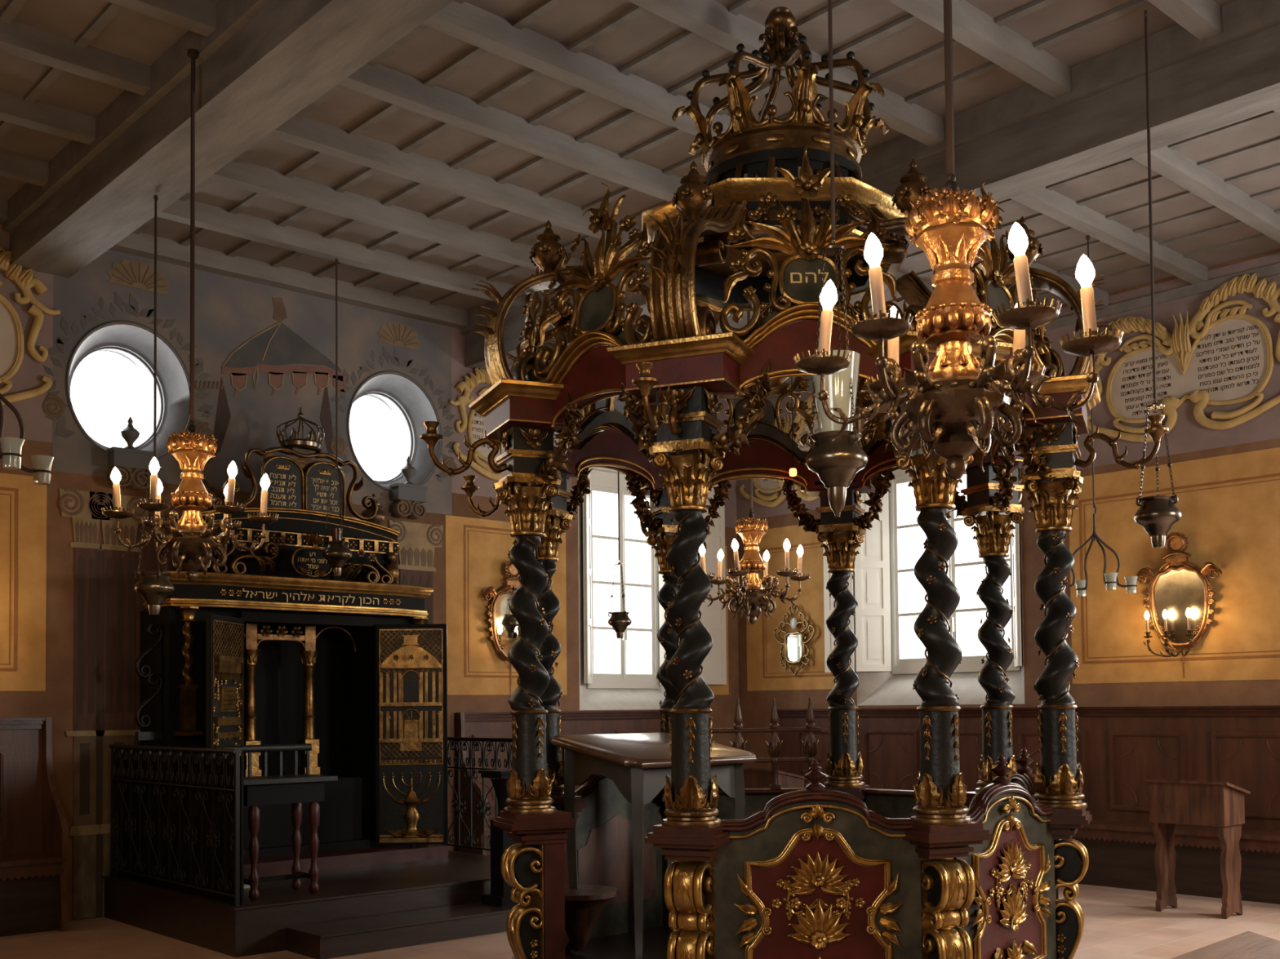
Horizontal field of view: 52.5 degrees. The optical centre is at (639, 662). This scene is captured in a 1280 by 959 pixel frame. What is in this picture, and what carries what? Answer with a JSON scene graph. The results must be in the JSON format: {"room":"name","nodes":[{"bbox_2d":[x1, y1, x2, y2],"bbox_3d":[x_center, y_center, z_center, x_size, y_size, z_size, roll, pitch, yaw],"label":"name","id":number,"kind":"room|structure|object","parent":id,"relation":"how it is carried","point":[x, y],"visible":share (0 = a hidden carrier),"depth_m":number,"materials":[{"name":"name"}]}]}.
{"room":"house of worship","nodes":[
{"label":"house of worship","id":0,"kind":"room"},
{"bbox_2d":[0,223,738,920],"bbox_3d":[-3.139,-0.650,10.671,11.900,5.110,0.472,1,-3,-42],"label":"wall","id":1,"kind":"structure","parent":0,"point":[70,606],"depth_m":10.18,"materials":[{"name":"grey paint"}]},
{"bbox_2d":[0,247,60,404],"bbox_3d":[-4.903,-2.354,8.787,1.882,1.177,0.103,1,-3,-42],"label":"cartouche","id":2,"kind":"object","parent":1,"relation":"attached to","point":[11,334],"visible":1,"depth_m":9.24,"materials":[{"name":"paint"}]},
{"bbox_2d":[65,320,190,459],"bbox_3d":[-3.944,-2.035,9.910,0.958,1.073,0.331,1,-3,-42],"label":"window","id":3,"kind":"structure","parent":1,"relation":"in","point":[91,331],"depth_m":9.90,"materials":[{"name":"grey paint"}]},
{"bbox_2d":[106,416,153,490],"bbox_3d":[-3.816,-1.570,9.706,0.300,0.547,0.136,1,-3,-42],"label":"ornament","id":4,"kind":"object","parent":1,"relation":"attached to","point":[131,463],"visible":0.8,"depth_m":9.66,"materials":[{"name":"grey paint"}]},
{"bbox_2d":[206,376,334,464],"bbox_3d":[-2.975,-1.961,10.582,1.160,0.840,0.002,1,-3,-42],"label":"curtain","id":5,"kind":"object","parent":1,"relation":"hanging from","point":[244,414],"depth_m":10.51,"materials":[{"name":"grey paint"}]},
{"bbox_2d":[346,370,442,492],"bbox_3d":[-2.240,-2.007,11.462,0.958,1.073,0.331,1,-3,-42],"label":"window","id":6,"kind":"structure","parent":1,"relation":"in","point":[384,371],"depth_m":11.51,"materials":[{"name":"grey paint"}]},
{"bbox_2d":[389,456,427,519],"bbox_3d":[-2.023,-1.529,11.338,0.300,0.547,0.136,1,-3,-42],"label":"ornament","id":7,"kind":"object","parent":1,"relation":"attached to","point":[408,498],"visible":1,"depth_m":11.29,"materials":[{"name":"grey paint"}]},
{"bbox_2d":[480,560,520,697],"bbox_3d":[-1.155,-0.269,12.042,0.216,1.385,0.729,-2,-3,39],"label":"mirror","id":8,"kind":"object","parent":1,"relation":"attached to","point":[503,624],"visible":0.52,"depth_m":12.00,"materials":[{"name":"gold glass"}]},
{"bbox_2d":[494,591,519,655],"bbox_3d":[-1.187,-0.353,12.083,0.450,0.630,0.010,1,0,-40],"label":"mirror glass","id":9,"kind":"object","parent":8,"relation":"attached to","point":[505,624],"depth_m":12.01,"materials":[{"name":"white"}]},
{"bbox_2d":[448,368,561,480],"bbox_3d":[-1.147,-2.245,12.206,1.508,1.129,0.102,1,-3,-42],"label":"cartouche","id":10,"kind":"object","parent":1,"relation":"attached to","point":[475,423],"visible":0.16,"depth_m":11.88,"materials":[{"name":"paint"}]},
{"bbox_2d":[582,468,726,688],"bbox_3d":[0.067,-0.842,13.481,1.943,2.230,0.408,1,-3,-42],"label":"window","id":11,"kind":"structure","parent":1,"relation":"in","point":[713,618],"depth_m":13.63,"materials":[{"name":"white paint"}]},
{"bbox_2d":[582,468,592,684],"bbox_3d":[-0.523,-0.861,12.923,0.036,2.160,0.407,-1,-2,4],"label":"shutter","id":12,"kind":"object","parent":11,"relation":"attached to","point":[587,520],"depth_m":12.79,"materials":[{"name":"white paint"}]},
{"bbox_2d":[658,564,666,684],"bbox_3d":[0.347,-0.842,13.691,0.298,2.160,0.036,-1,-2,16],"label":"shutter","id":13,"kind":"object","parent":11,"relation":"attached to","point":[661,611],"depth_m":13.69,"materials":[{"name":"white paint"}]},
{"bbox_2d":[697,484,726,684],"bbox_3d":[0.705,-0.841,13.821,0.540,2.160,0.036,1,-3,-41],"label":"shutter","id":14,"kind":"object","parent":11,"relation":"attached to","point":[713,618],"depth_m":13.88,"materials":[{"name":"white paint"}]},
{"bbox_2d":[0,0,1279,399],"bbox_3d":[0.685,-3.224,6.533,11.900,0.630,11.900,1,-3,-42],"label":"ceiling","id":15,"kind":"structure","parent":0,"point":[424,148],"depth_m":7.67,"materials":[{"name":"grey wood"}]},
{"bbox_2d":[0,392,53,484],"bbox_3d":[-2.738,-2.010,5.405,0.463,2.480,0.463,0,-2,-8],"label":"hanging lamp","id":16,"kind":"object","parent":15,"relation":"hanging from","point":[11,448],"visible":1,"depth_m":5.44,"materials":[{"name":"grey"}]},
{"bbox_2d":[0,436,24,469],"bbox_3d":[-2.521,-0.836,5.205,0.092,0.116,0.091,-2,-3,38],"label":"glass cup","id":17,"kind":"object","parent":16,"relation":"on","point":[11,447],"depth_m":5.18,"materials":[{"name":"white"}]},
{"bbox_2d":[30,454,53,484],"bbox_3d":[-2.568,-0.823,5.569,0.091,0.116,0.092,-2,-3,38],"label":"glass cup","id":18,"kind":"object","parent":16,"relation":"on","point":[42,464],"depth_m":5.54,"materials":[{"name":"white"}]},
{"bbox_2d":[133,195,174,615],"bbox_3d":[-2.967,-1.582,7.937,0.231,2.591,0.231,-1,-2,25],"label":"oil lamp","id":19,"kind":"object","parent":15,"relation":"hanging from","point":[154,587],"visible":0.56,"depth_m":7.88,"materials":[{"name":"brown metal"}]},
{"bbox_2d":[101,48,279,582],"bbox_3d":[-2.308,-1.791,6.688,0.865,2.765,0.770,-2,-3,41],"label":"chandelier","id":20,"kind":"object","parent":15,"relation":"hanging from","point":[192,541],"visible":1,"depth_m":6.59,"materials":[{"name":"gold metal"}]},
{"bbox_2d":[321,257,352,576],"bbox_3d":[-2.313,-1.875,9.895,0.231,2.441,0.231,-1,-2,25],"label":"oil lamp","id":21,"kind":"object","parent":15,"relation":"hanging from","point":[336,552],"visible":1,"depth_m":9.83,"materials":[{"name":"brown metal"}]},
{"bbox_2d":[608,471,631,639],"bbox_3d":[-0.196,-1.629,11.840,0.216,2.834,0.216,-1,-2,25],"label":"oil lamp","id":22,"kind":"object","parent":15,"relation":"hanging from","point":[619,621],"visible":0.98,"depth_m":11.76,"materials":[{"name":"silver metal"}]},
{"bbox_2d":[698,311,810,624],"bbox_3d":[0.795,-1.540,9.342,0.865,2.540,0.770,0,-2,-9],"label":"chandelier","id":23,"kind":"object","parent":15,"relation":"hanging from","point":[752,595],"visible":0.99,"depth_m":9.25,"materials":[{"name":"gold metal"}]},
{"bbox_2d":[805,0,868,517],"bbox_3d":[0.686,-1.909,4.638,0.220,2.799,0.220,-1,-2,25],"label":"oil lamp","id":24,"kind":"object","parent":15,"relation":"hanging from","point":[837,463],"visible":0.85,"depth_m":4.55,"materials":[{"name":"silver metal"}]},
{"bbox_2d":[793,0,1124,479],"bbox_3d":[0.837,-1.782,3.530,0.770,2.585,0.865,-2,-3,44],"label":"chandelier","id":25,"kind":"object","parent":15,"relation":"hanging from","point":[955,406],"visible":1,"depth_m":3.43,"materials":[{"name":"gold metal"}]},
{"bbox_2d":[1062,235,1137,596],"bbox_3d":[3.240,-1.785,9.300,0.463,2.590,0.463,-2,-3,41],"label":"cup holder","id":26,"kind":"object","parent":15,"relation":"hanging from","point":[1110,580],"visible":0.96,"depth_m":9.26,"materials":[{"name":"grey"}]},
{"bbox_2d":[1075,580,1086,596],"bbox_3d":[3.237,-0.539,9.515,0.091,0.116,0.092,0,-2,-3],"label":"glass cup","id":27,"kind":"object","parent":26,"relation":"on","point":[1080,584],"depth_m":9.49,"materials":[{"name":"white"}]},
{"bbox_2d":[1103,573,1117,590],"bbox_3d":[3.267,-0.558,8.997,0.091,0.116,0.092,0,-2,-3],"label":"glass cup","id":28,"kind":"object","parent":26,"relation":"on","point":[1110,578],"depth_m":8.97,"materials":[{"name":"white"}]},
{"bbox_2d":[1124,576,1137,593],"bbox_3d":[3.511,-0.551,9.271,0.092,0.116,0.091,0,-2,-3],"label":"glass cup","id":29,"kind":"object","parent":26,"relation":"on","point":[1131,585],"depth_m":9.24,"materials":[{"name":"white"}]},
{"bbox_2d":[1133,9,1182,548],"bbox_3d":[2.543,-1.913,6.440,0.220,2.699,0.220,-1,-2,25],"label":"oil lamp","id":30,"kind":"object","parent":15,"relation":"hanging from","point":[1157,514],"visible":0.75,"depth_m":6.39,"materials":[{"name":"silver metal"}]},
{"bbox_2d":[0,884,1279,958],"bbox_3d":[0.732,1.768,6.358,11.900,0.100,11.900,1,-3,-42],"label":"floor","id":31,"kind":"structure","parent":0,"point":[1120,923],"depth_m":8.46,"materials":[{"name":"ceramic"}]},
{"bbox_2d":[0,717,68,937],"bbox_3d":[-5.455,1.095,7.882,3.680,1.470,0.448,1,-3,-42],"label":"bench","id":32,"kind":"object","parent":31,"relation":"on","point":[34,830],"visible":1,"depth_m":9.07,"materials":[{"name":"brown wood"}]},
{"bbox_2d":[102,850,490,957],"bbox_3d":[-2.193,1.709,9.617,2.740,0.302,2.201,1,-3,-42],"label":"platform","id":33,"kind":"object","parent":31,"relation":"on","point":[255,927],"visible":0.61,"depth_m":8.68,"materials":[{"name":"brown wood"}]},
{"bbox_2d":[109,744,244,906],"bbox_3d":[-3.163,1.054,8.755,0.078,0.965,2.066,1,-3,-42],"label":"iron railing","id":34,"kind":"object","parent":33,"relation":"on","point":[180,820],"visible":1,"depth_m":8.64,"materials":[{"name":"black metal"}]},
{"bbox_2d":[244,884,250,889],"bbox_3d":[-2.784,1.514,8.741,0.190,0.038,0.270,-2,-2,36],"label":"book","id":35,"kind":"object","parent":33,"relation":"on","point":[246,886],"visible":0.02,"depth_m":8.76,"materials":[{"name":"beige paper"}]},
{"bbox_2d":[213,743,337,900],"bbox_3d":[-2.384,1.033,8.491,0.680,0.975,0.400,1,-3,-42],"label":"book stand","id":36,"kind":"object","parent":33,"relation":"on","point":[295,788],"visible":0.7,"depth_m":8.50,"materials":[{"name":"black paint"}]},
{"bbox_2d":[134,407,448,876],"bbox_3d":[-2.619,-0.224,10.148,2.580,3.608,0.994,1,-3,-42],"label":"torah ark","id":37,"kind":"object","parent":33,"relation":"on","point":[275,648],"visible":0.84,"depth_m":10.33,"materials":[{"name":"black wood"}]},
{"bbox_2d":[444,737,564,851],"bbox_3d":[-1.156,1.095,10.440,0.055,0.965,1.776,1,-3,-42],"label":"iron railing","id":38,"kind":"object","parent":33,"relation":"on","point":[495,761],"visible":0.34,"depth_m":10.66,"materials":[{"name":"black metal"}]},
{"bbox_2d":[285,902,515,958],"bbox_3d":[-1.343,1.743,8.602,1.950,0.147,0.439,1,-3,-42],"label":"step","id":39,"kind":"structure","parent":31,"relation":"on","point":[344,938],"depth_m":8.24,"materials":[{"name":"brown wood"}]},
{"bbox_2d":[477,768,519,906],"bbox_3d":[-0.939,1.219,9.055,0.270,0.925,0.270,1,-3,-42],"label":"pedestal","id":40,"kind":"object","parent":39,"relation":"on","point":[500,895],"visible":0.52,"depth_m":8.99,"materials":[{"name":"black wood"}]},
{"bbox_2d":[454,710,660,856],"bbox_3d":[-0.339,1.210,12.540,3.160,1.470,0.448,1,-3,-42],"label":"bench","id":41,"kind":"object","parent":31,"relation":"on","point":[472,725],"visible":0.11,"depth_m":11.88,"materials":[{"name":"brown wood"}]},
{"bbox_2d":[743,767,807,788],"bbox_3d":[1.193,1.425,11.676,0.380,0.950,0.600,1,-2,-28],"label":"desk","id":42,"kind":"object","parent":31,"relation":"on","point":[754,778],"visible":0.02,"depth_m":11.49,"materials":[{"name":"brown wood"}]},
{"bbox_2d":[419,6,1168,958],"bbox_3d":[0.686,-0.767,6.427,3.302,4.972,3.302,1,-3,-42],"label":"canopy","id":43,"kind":"object","parent":31,"relation":"on","point":[793,471],"depth_m":5.74,"materials":[{"name":"black wood"}]},
{"bbox_2d":[551,732,756,958],"bbox_3d":[0.082,0.938,6.722,0.929,1.123,0.687,1,-3,-42],"label":"table","id":44,"kind":"object","parent":43,"relation":"on","point":[638,764],"visible":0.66,"depth_m":6.56,"materials":[{"name":"brown wood"}]},
{"bbox_2d":[776,705,1279,904],"bbox_3d":[4.622,1.071,9.932,0.448,1.470,9.800,1,-3,-42],"label":"wainscoting","id":45,"kind":"structure","parent":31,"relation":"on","point":[1118,748],"depth_m":10.61,"materials":[{"name":"brown wood"}]},
{"bbox_2d":[1142,779,1250,919],"bbox_3d":[3.977,1.313,9.253,0.380,0.950,0.600,1,-3,-42],"label":"desk","id":46,"kind":"object","parent":31,"relation":"on","point":[1171,803],"visible":1,"depth_m":9.12,"materials":[{"name":"brown wood"}]},
{"bbox_2d":[1171,931,1279,958],"bbox_3d":[1.393,1.109,2.752,0.380,0.950,0.600,-3,-3,44],"label":"desk","id":47,"kind":"object","parent":31,"relation":"on","point":[1248,944],"visible":1,"depth_m":2.94,"materials":[{"name":"brown wood"}]},
{"bbox_2d":[736,248,1279,770],"bbox_3d":[5.090,-0.748,10.134,0.456,5.110,11.450,1,-3,-42],"label":"wall","id":48,"kind":"structure","parent":0,"point":[1226,482],"depth_m":10.88,"materials":[{"name":"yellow paint"}]},
{"bbox_2d":[739,393,819,507],"bbox_3d":[1.575,-2.220,13.636,0.102,1.129,1.570,1,-3,-42],"label":"cartouche","id":49,"kind":"object","parent":48,"relation":"attached to","point":[764,486],"visible":0.15,"depth_m":13.70,"materials":[{"name":"paint"}]},
{"bbox_2d":[773,604,815,675],"bbox_3d":[1.608,-0.226,13.545,0.054,0.744,0.564,1,-3,-42],"label":"mirror","id":50,"kind":"object","parent":48,"relation":"attached to","point":[794,646],"visible":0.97,"depth_m":13.54,"materials":[{"name":"gold glass"}]},
{"bbox_2d":[786,634,801,661],"bbox_3d":[1.617,-0.146,13.549,0.010,0.315,0.240,1,-3,-42],"label":"mirror glass","id":51,"kind":"object","parent":50,"relation":"attached to","point":[793,641],"depth_m":13.55,"materials":[{"name":"white"}]},
{"bbox_2d":[822,466,1022,674],"bbox_3d":[2.766,-0.955,12.557,0.398,2.120,2.215,1,-3,-42],"label":"window","id":52,"kind":"structure","parent":48,"relation":"in","point":[877,614],"depth_m":12.96,"materials":[{"name":"white paint"}]},
{"bbox_2d":[822,542,855,672],"bbox_3d":[2.011,-0.928,13.120,0.036,2.060,0.365,1,-3,-43],"label":"shutter","id":53,"kind":"object","parent":52,"relation":"attached to","point":[829,639],"depth_m":13.18,"materials":[{"name":"white paint"}]},
{"bbox_2d":[853,491,891,671],"bbox_3d":[2.322,-0.936,12.987,0.350,2.060,0.036,-1,-2,1],"label":"shutter","id":54,"kind":"object","parent":52,"relation":"attached to","point":[873,565],"depth_m":12.96,"materials":[{"name":"white paint"}]},
{"bbox_2d":[1011,520,1022,666],"bbox_3d":[3.422,-0.988,11.813,0.036,2.060,0.336,-1,-2,11],"label":"shutter","id":55,"kind":"object","parent":52,"relation":"attached to","point":[1015,577],"depth_m":11.66,"materials":[{"name":"white paint"}]},
{"bbox_2d":[733,262,1279,407],"bbox_3d":[3.445,-2.965,11.643,0.030,0.080,7.150,1,-3,-42],"label":"trim","id":56,"kind":"structure","parent":48,"relation":"attached to","point":[1273,269],"depth_m":10.68,"materials":[{"name":"wood"}]},
{"bbox_2d":[1136,531,1222,684],"bbox_3d":[4.288,-0.367,10.444,0.343,1.384,0.732,1,-2,-32],"label":"mirror","id":57,"kind":"object","parent":48,"relation":"attached to","point":[1180,599],"visible":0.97,"depth_m":10.49,"materials":[{"name":"gold glass"}]},
{"bbox_2d":[1154,568,1204,643],"bbox_3d":[4.375,-0.451,10.512,0.010,0.630,0.450,-3,0,-42],"label":"mirror glass","id":58,"kind":"object","parent":57,"relation":"attached to","point":[1176,591],"depth_m":10.51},
{"bbox_2d":[1086,272,1279,442],"bbox_3d":[4.408,-2.433,10.528,0.103,1.196,1.882,1,-3,-42],"label":"cartouche","id":59,"kind":"object","parent":48,"relation":"attached to","point":[1231,361],"visible":0.96,"depth_m":10.43,"materials":[{"name":"paint"}]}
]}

